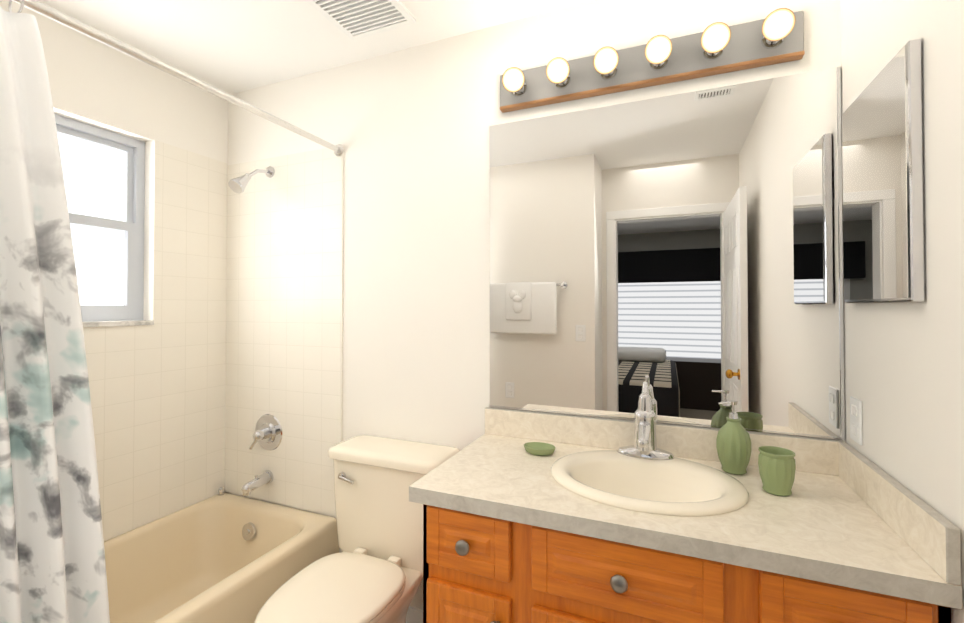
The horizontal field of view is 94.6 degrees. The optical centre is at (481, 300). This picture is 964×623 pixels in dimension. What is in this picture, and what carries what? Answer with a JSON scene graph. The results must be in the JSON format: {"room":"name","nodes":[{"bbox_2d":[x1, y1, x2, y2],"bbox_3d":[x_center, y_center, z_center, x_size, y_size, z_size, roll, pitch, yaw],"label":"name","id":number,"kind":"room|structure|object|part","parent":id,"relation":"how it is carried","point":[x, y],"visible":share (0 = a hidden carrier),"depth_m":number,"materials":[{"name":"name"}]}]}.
{"room":"bathroom","nodes":[
{"label":"bathroom","id":0,"kind":"room"},
{"bbox_2d":[0,0,227,492],"bbox_3d":[-1.693,0.140,1.559,0.120,2.440,1.650,0,-1,23],"label":"wall","id":1,"kind":"structure","parent":0,"point":[94,82],"depth_m":1.91,"materials":[{"name":"white paint"}]},
{"bbox_2d":[54,113,144,321],"bbox_3d":[-1.700,-0.319,1.585,0.052,0.800,0.900,0,-1,23],"label":"window","id":2,"kind":"structure","parent":1,"relation":"in","point":[104,174],"depth_m":1.88,"materials":[{"name":"white glass"}]},
{"bbox_3d":[-1.718,-0.319,1.592,0.004,0.780,0.880,0,-1,23],"label":"glass","id":3,"kind":"part","parent":2,"relation":"part of","materials":[{"name":"white glass"}]},
{"bbox_2d":[82,320,153,326],"bbox_3d":[-1.664,0.090,1.564,0.101,0.020,0.898,0,-1,23],"label":"window sill","id":4,"kind":"structure","parent":1,"relation":"attached to","point":[115,323],"depth_m":1.83,"materials":[{"name":"stone"}]},
{"bbox_2d":[83,140,226,540],"bbox_3d":[-1.635,0.122,1.531,0.008,1.685,1.642,0,-1,23],"label":"wall tile","id":5,"kind":"structure","parent":1,"relation":"attached to","point":[158,394],"depth_m":2.03,"materials":[{"name":"white tile"}]},
{"bbox_2d":[37,0,590,94],"bbox_3d":[-0.524,-1.119,0.871,2.820,0.060,2.290,0,-1,23],"label":"ceiling","id":6,"kind":"structure","parent":0,"point":[230,47],"depth_m":1.77,"materials":[{"name":"white paint"}]},
{"bbox_2d":[305,0,415,40],"bbox_3d":[-0.448,-1.072,1.625,0.300,0.012,0.300,0,-1,23],"label":"ceiling vent","id":7,"kind":"object","parent":6,"relation":"in","point":[352,20],"visible":1,"depth_m":1.67,"materials":[{"name":"white plastic"}]},
{"bbox_2d":[225,0,844,609],"bbox_3d":[-0.106,0.144,1.855,2.820,2.440,0.120,0,-1,23],"label":"wall","id":8,"kind":"structure","parent":0,"point":[409,128],"depth_m":1.84,"materials":[{"name":"white paint"}]},
{"bbox_2d":[225,146,343,516],"bbox_3d":[-0.975,0.136,2.149,0.750,1.675,0.008,0,-1,23],"label":"wall tile","id":9,"kind":"structure","parent":8,"relation":"attached to","point":[284,321],"depth_m":2.12,"materials":[{"name":"white tile"}]},
{"bbox_2d":[8,0,343,155],"bbox_3d":[-0.964,-0.685,1.266,0.060,0.073,1.632,0,-1,23],"label":"shower curtain rod","id":10,"kind":"object","parent":9,"relation":"attached to","point":[72,23],"visible":0.85,"depth_m":1.29,"materials":[{"name":"silver metal"}]},
{"bbox_2d":[0,6,109,622],"bbox_3d":[-1.099,0.134,0.902,0.117,1.576,0.595,0,-1,23],"label":"shower curtain","id":11,"kind":"object","parent":10,"relation":"hanging from","point":[52,562],"visible":1,"depth_m":1.04,"materials":[{"name":"white fabric"}]},
{"bbox_2d":[228,166,274,193],"bbox_3d":[-1.078,-0.574,2.081,0.072,0.173,0.215,0,-1,23],"label":"shower head","id":12,"kind":"object","parent":9,"relation":"attached to","point":[238,185],"visible":1,"depth_m":2.02},
{"bbox_2d":[241,470,272,495],"bbox_3d":[-1.064,0.858,2.095,0.064,0.074,0.142,0,-1,23],"label":"tub spout","id":13,"kind":"object","parent":9,"relation":"attached to","point":[264,478],"visible":1,"depth_m":2.09,"materials":[{"name":"silver metal"}]},
{"bbox_2d":[249,414,281,449],"bbox_3d":[-1.053,0.638,2.125,0.176,0.176,0.084,0,-1,23],"label":"shower valve","id":14,"kind":"object","parent":9,"relation":"attached to","point":[267,434],"visible":1,"depth_m":2.14,"materials":[{"name":"silver metal"}]},
{"bbox_2d":[406,606,422,622],"bbox_3d":[-0.301,1.319,1.849,0.708,0.090,0.012,0,-1,23],"label":"baseboard","id":15,"kind":"structure","parent":8,"relation":"attached to","point":[414,615],"depth_m":1.82,"materials":[{"name":"white"}]},
{"bbox_2d":[500,8,804,112],"bbox_3d":[0.497,-0.798,1.472,0.967,0.135,0.145,0,-1,23],"label":"sconce","id":16,"kind":"object","parent":8,"relation":"attached to","point":[776,36],"visible":1,"depth_m":1.45,"materials":[{"name":"grey"}]},
{"bbox_3d":[0.519,-0.736,1.522,0.967,0.012,0.033,0,-1,23],"label":"trim","id":17,"kind":"part","parent":16,"relation":"part of","materials":[{"name":"brown wood"}]},
{"bbox_2d":[490,68,840,436],"bbox_3d":[0.540,-0.142,1.521,1.103,1.088,0.005,0,-1,23],"label":"wall mirror","id":18,"kind":"object","parent":8,"relation":"attached to","point":[678,254],"visible":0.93,"depth_m":1.47,"materials":[{"name":"clear glass"}]},
{"bbox_2d":[489,66,844,439],"bbox_3d":[0.543,-0.139,1.518,1.111,1.094,0.008,0,-1,23],"label":"channel","id":19,"kind":"object","parent":8,"relation":"attached to","point":[842,437],"visible":0.86,"depth_m":1.30,"materials":[{"name":"silver metal"}]},
{"bbox_2d":[840,0,963,622],"bbox_3d":[0.698,0.123,0.279,0.120,2.440,2.170,0,-1,23],"label":"wall","id":20,"kind":"structure","parent":0,"point":[904,371],"depth_m":0.89,"materials":[{"name":"white paint"}]},
{"bbox_2d":[850,396,862,445],"bbox_3d":[1.020,0.326,1.215,0.008,0.118,0.072,0,-1,23],"label":"electrical outlet","id":21,"kind":"object","parent":20,"relation":"attached to","point":[856,432],"visible":1,"depth_m":1.20,"materials":[{"name":"white plastic"}]},
{"bbox_2d":[842,39,924,302],"bbox_3d":[0.944,-0.262,1.065,0.025,0.530,0.370,0,-1,23],"label":"medicine cabinet mirror","id":22,"kind":"object","parent":20,"relation":"attached to","point":[883,192],"visible":1,"depth_m":0.99,"materials":[{"name":"silver metal"}]},
{"bbox_3d":[-0.524,1.381,0.837,2.820,0.060,2.290,0,-1,23],"label":"floor","id":23,"kind":"structure","parent":0,"visible":0},
{"bbox_2d":[104,487,338,622],"bbox_3d":[-1.292,1.139,1.374,0.748,0.438,1.638,0,-1,23],"label":"bathtub","id":24,"kind":"object","parent":23,"relation":"on","point":[221,556],"visible":0.77,"depth_m":1.91,"materials":[{"name":"beige ceramic"}]},
{"bbox_2d":[254,435,459,622],"bbox_3d":[-0.440,0.966,1.526,0.504,0.787,0.712,0,-1,23],"label":"toilet","id":25,"kind":"object","parent":23,"relation":"on","point":[372,572],"visible":0.75,"depth_m":1.61,"materials":[{"name":"beige ceramic"}]},
{"bbox_3d":[-0.485,0.940,1.419,0.378,0.026,0.476,0,-1,23],"label":"lid","id":26,"kind":"part","parent":25,"relation":"part of","materials":[{"name":"beige ceramic"}]},
{"bbox_3d":[-0.521,0.680,1.709,0.081,0.034,0.034,0,-1,23],"label":"handle","id":27,"kind":"part","parent":25,"relation":"part of","materials":[{"name":"silver metal"}]},
{"bbox_3d":[-0.345,0.809,1.753,0.472,0.377,0.200,0,-1,23],"label":"tank","id":28,"kind":"part","parent":25,"relation":"part of","materials":[{"name":"beige ceramic"}]},
{"bbox_3d":[-0.447,1.167,1.504,0.372,0.386,0.655,0,-1,23],"label":"bowl","id":29,"kind":"part","parent":25,"relation":"part of","materials":[{"name":"beige ceramic"}]},
{"bbox_3d":[-0.485,0.962,1.417,0.380,0.016,0.475,0,-1,23],"label":"seat","id":30,"kind":"part","parent":25,"relation":"part of","materials":[{"name":"beige ceramic"}]},
{"bbox_3d":[-0.346,0.599,1.754,0.504,0.045,0.228,0,-1,23],"label":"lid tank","id":31,"kind":"part","parent":25,"relation":"part of","materials":[{"name":"beige ceramic"}]},
{"bbox_2d":[409,382,961,622],"bbox_3d":[0.424,0.807,1.240,1.126,1.097,0.582,0,-1,23],"label":"bathroom vanity","id":32,"kind":"object","parent":23,"relation":"on","point":[644,517],"visible":1,"depth_m":1.07,"materials":[{"name":"brown wood"}]},
{"bbox_2d":[524,442,554,455],"bbox_3d":[0.192,0.496,1.488,0.108,0.025,0.078,0,-1,23],"label":"soap dish","id":33,"kind":"object","parent":32,"relation":"on","point":[539,449],"visible":0.98,"depth_m":1.48,"materials":[{"name":"green ceramic"}]},
{"bbox_2d":[617,382,673,459],"bbox_3d":[0.483,0.442,1.328,0.170,0.364,0.256,0,-1,23],"label":"faucet","id":34,"kind":"object","parent":32,"relation":"on","point":[645,447],"depth_m":1.39,"materials":[{"name":"silver metal"}]},
{"bbox_2d":[551,450,748,515],"bbox_3d":[0.454,0.555,1.258,0.520,0.137,0.430,0,-1,23],"label":"sink","id":35,"kind":"object","parent":32,"relation":"in","point":[626,481],"depth_m":1.29,"materials":[{"name":"beige ceramic"}]},
{"bbox_2d":[716,400,750,474],"bbox_3d":[0.748,0.402,1.322,0.091,0.208,0.087,0,-1,23],"label":"soap dispenser","id":36,"kind":"object","parent":32,"relation":"on","point":[733,443],"visible":1,"depth_m":1.29,"materials":[{"name":"green ceramic"}]},
{"bbox_2d":[758,446,795,495],"bbox_3d":[0.779,0.450,1.176,0.084,0.108,0.082,0,-1,23],"label":"tumbler","id":37,"kind":"object","parent":32,"relation":"on","point":[777,467],"visible":1,"depth_m":1.15,"materials":[{"name":"green ceramic"}]}
]}

